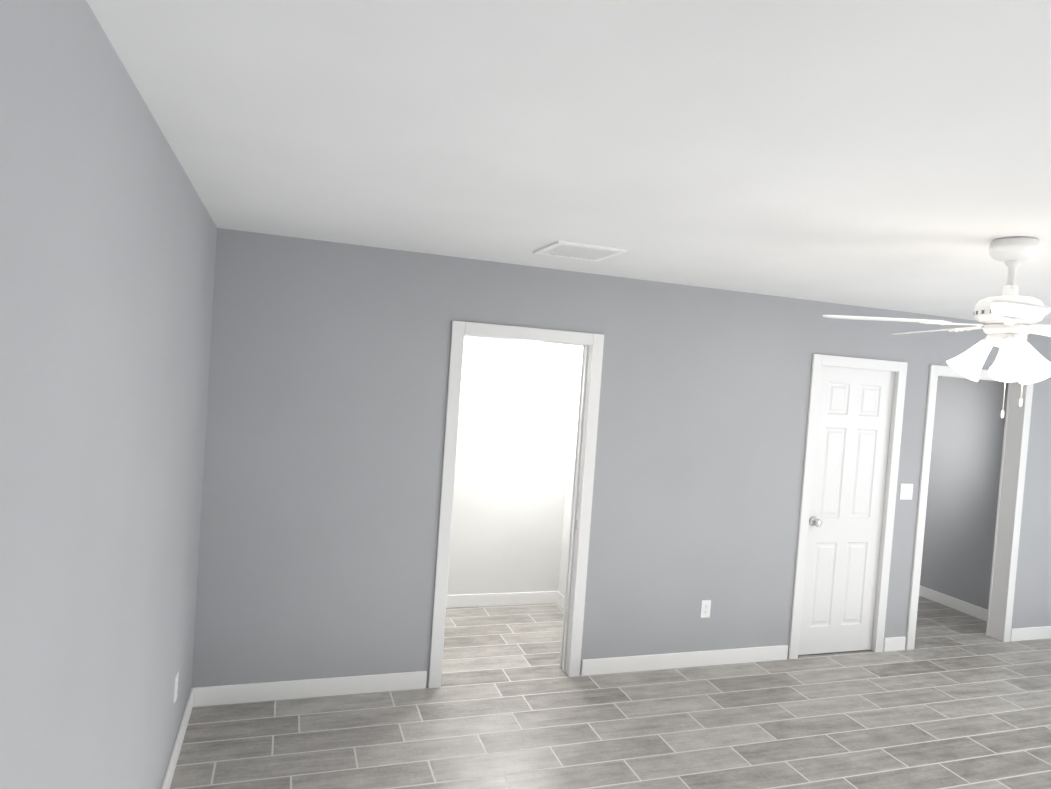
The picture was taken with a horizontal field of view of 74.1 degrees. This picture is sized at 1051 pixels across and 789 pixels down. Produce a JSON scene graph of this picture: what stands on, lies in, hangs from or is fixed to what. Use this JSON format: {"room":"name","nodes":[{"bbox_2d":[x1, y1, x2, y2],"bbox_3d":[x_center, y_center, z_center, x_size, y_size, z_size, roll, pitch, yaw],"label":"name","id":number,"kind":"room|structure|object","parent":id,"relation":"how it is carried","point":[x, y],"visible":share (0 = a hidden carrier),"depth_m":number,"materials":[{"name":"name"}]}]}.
{"room":"empty bedroom","nodes":[
{"label":"empty bedroom","id":0,"kind":"room"},
{"bbox_2d":[0,0,216,788],"bbox_3d":[-0.750,0.534,0.704,0.118,2.470,6.257,3,2,-19],"label":"wall","id":1,"kind":"structure","parent":0,"point":[108,232],"depth_m":1.48,"materials":[{"name":"grey paint"}]},
{"bbox_2d":[174,671,178,702],"bbox_3d":[-1.510,1.264,3.012,0.007,0.115,0.070,3,2,-19],"label":"outlet","id":2,"kind":"object","parent":1,"relation":"attached to","point":[176,687],"visible":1,"depth_m":2.99,"materials":[{"name":"white plastic"}]},
{"bbox_2d":[161,687,196,788],"bbox_3d":[-0.773,1.719,0.775,0.017,0.100,5.990,3,2,-19],"label":"baseboard","id":3,"kind":"structure","parent":1,"relation":"attached to","point":[192,700],"depth_m":3.17,"materials":[{"name":"white wood"}]},
{"bbox_2d":[447,336,575,594],"bbox_3d":[-0.640,0.403,5.339,2.050,2.470,0.100,3,2,-19],"label":"wall","id":4,"kind":"structure","parent":0,"point":[511,461],"depth_m":5.47,"materials":[{"name":"white paint"}]},
{"bbox_2d":[446,591,556,607],"bbox_3d":[-0.703,1.587,5.319,2.050,0.100,0.017,3,2,-19],"label":"baseboard","id":5,"kind":"structure","parent":4,"relation":"attached to","point":[544,597],"depth_m":5.49,"materials":[{"name":"white wood"}]},
{"bbox_2d":[86,0,1050,328],"bbox_3d":[2.782,-0.582,3.142,8.236,0.100,8.736,3,2,-19],"label":"ceiling","id":6,"kind":"structure","parent":0,"point":[888,154],"depth_m":1.77,"materials":[{"name":"paint"}]},
{"bbox_2d":[533,240,627,261],"bbox_3d":[0.266,-0.711,3.472,0.360,0.014,0.360,3,2,-19],"label":"ceiling vent","id":7,"kind":"object","parent":6,"relation":"in","point":[573,250],"visible":1,"depth_m":3.44,"materials":[{"name":"white metal"}]},
{"bbox_2d":[822,237,1050,417],"bbox_3d":[1.859,-0.243,2.661,1.222,0.675,1.252,3,2,-19],"label":"fan","id":8,"kind":"object","parent":6,"relation":"hanging from","point":[1009,317],"visible":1,"depth_m":2.59,"materials":[{"name":"white metal"}]},
{"bbox_2d":[558,346,582,595],"bbox_3d":[0.565,0.493,5.125,0.100,2.470,1.282,3,2,-19],"label":"wall","id":9,"kind":"structure","parent":0,"point":[570,467],"depth_m":5.55,"materials":[{"name":"white paint"}]},
{"bbox_2d":[557,591,564,609],"bbox_3d":[0.449,1.674,5.082,0.013,0.100,1.148,3,2,-19],"label":"baseboard","id":10,"kind":"structure","parent":9,"relation":"attached to","point":[560,598],"depth_m":5.56,"materials":[{"name":"white wood"}]},
{"bbox_2d":[170,596,1050,788],"bbox_3d":[2.604,1.980,3.219,8.236,0.100,8.736,3,2,-19],"label":"floor","id":11,"kind":"structure","parent":0,"point":[954,699],"depth_m":3.74,"materials":[{"name":"grey tile"}]},
{"bbox_2d":[191,228,1050,687],"bbox_3d":[2.111,0.607,4.911,8.000,2.470,0.118,3,2,-19],"label":"wall","id":12,"kind":"structure","parent":0,"point":[323,448],"depth_m":3.98,"materials":[{"name":"grey paint"}]},
{"bbox_2d":[197,671,426,706],"bbox_3d":[-1.141,1.602,3.801,1.210,0.100,0.013,3,2,-19],"label":"baseboard","id":13,"kind":"structure","parent":12,"relation":"attached to","point":[254,692],"depth_m":3.78,"materials":[{"name":"white wood"}]},
{"bbox_2d":[428,321,603,687],"bbox_3d":[-0.040,0.660,4.120,0.942,2.111,0.016,3,2,-19],"label":"door frame","id":14,"kind":"structure","parent":12,"relation":"attached to","point":[460,329],"depth_m":4.06,"materials":[{"name":"white wood"}]},
{"bbox_2d":[464,334,591,673],"bbox_3d":[-0.064,0.680,4.186,0.850,2.065,0.122,3,2,-19],"label":"lining","id":15,"kind":"object","parent":12,"relation":"attached to","point":[588,348],"depth_m":4.31,"materials":[{"name":"white wood"}]},
{"bbox_2d":[581,645,787,675],"bbox_3d":[1.077,1.734,4.554,1.542,0.100,0.013,3,2,-19],"label":"baseboard","id":16,"kind":"structure","parent":12,"relation":"attached to","point":[597,666],"depth_m":4.53,"materials":[{"name":"white wood"}]},
{"bbox_2d":[700,600,710,617],"bbox_3d":[1.186,1.410,4.577,0.070,0.115,0.007,3,2,-19],"label":"outlet","id":17,"kind":"object","parent":12,"relation":"attached to","point":[705,608],"visible":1,"depth_m":4.57,"materials":[{"name":"white plastic"}]},
{"bbox_2d":[788,354,907,658],"bbox_3d":[2.281,0.798,4.908,0.828,2.111,0.016,3,2,-19],"label":"door frame","id":18,"kind":"structure","parent":12,"relation":"attached to","point":[818,360],"depth_m":4.82,"materials":[{"name":"white wood"}]},
{"bbox_2d":[870,372,897,650],"bbox_3d":[2.257,0.818,4.974,0.736,2.065,0.122,3,2,-19],"label":"lining","id":19,"kind":"object","parent":12,"relation":"attached to","point":[895,378],"depth_m":5.04,"materials":[{"name":"white wood"}]},
{"bbox_2d":[798,365,894,654],"bbox_3d":[2.273,0.829,4.925,0.690,2.033,0.103,3,2,-19],"label":"closet door","id":20,"kind":"structure","parent":19,"relation":"attached to","point":[847,499],"depth_m":4.95,"materials":[{"name":"white wood"}]},
{"bbox_2d":[899,484,912,499],"bbox_3d":[2.778,0.708,5.073,0.116,0.116,0.011,3,2,-19],"label":"switch plate","id":21,"kind":"object","parent":12,"relation":"attached to","point":[906,491],"visible":1,"depth_m":5.07,"materials":[{"name":"white plastic"}]},
{"bbox_2d":[905,365,1033,649],"bbox_3d":[3.385,0.863,5.283,1.057,2.111,0.016,3,2,-19],"label":"door frame","id":22,"kind":"structure","parent":12,"relation":"attached to","point":[935,371],"depth_m":5.25,"materials":[{"name":"white wood"}]},
{"bbox_2d":[941,375,1024,640],"bbox_3d":[3.360,0.883,5.348,0.965,2.065,0.122,3,2,-19],"label":"lining","id":23,"kind":"object","parent":12,"relation":"attached to","point":[1006,512],"depth_m":5.50,"materials":[{"name":"white wood"}]},
{"bbox_2d":[1010,626,1050,640],"bbox_3d":[4.816,1.956,5.821,2.090,0.100,0.017,3,2,-19],"label":"baseboard","id":24,"kind":"structure","parent":12,"relation":"attached to","point":[1044,632],"depth_m":5.55,"materials":[{"name":"white wood"}]},
{"bbox_2d":[920,376,1008,609],"bbox_3d":[3.777,0.664,6.847,0.100,2.470,2.480,3,2,-19],"label":"wall","id":25,"kind":"structure","parent":0,"point":[963,486],"depth_m":6.23,"materials":[{"name":"grey paint"}]},
{"bbox_2d":[919,585,987,620],"bbox_3d":[3.661,1.846,6.809,0.013,0.100,2.362,3,2,-19],"label":"baseboard","id":26,"kind":"structure","parent":25,"relation":"attached to","point":[954,603],"depth_m":6.24,"materials":[{"name":"white wood"}]}
]}

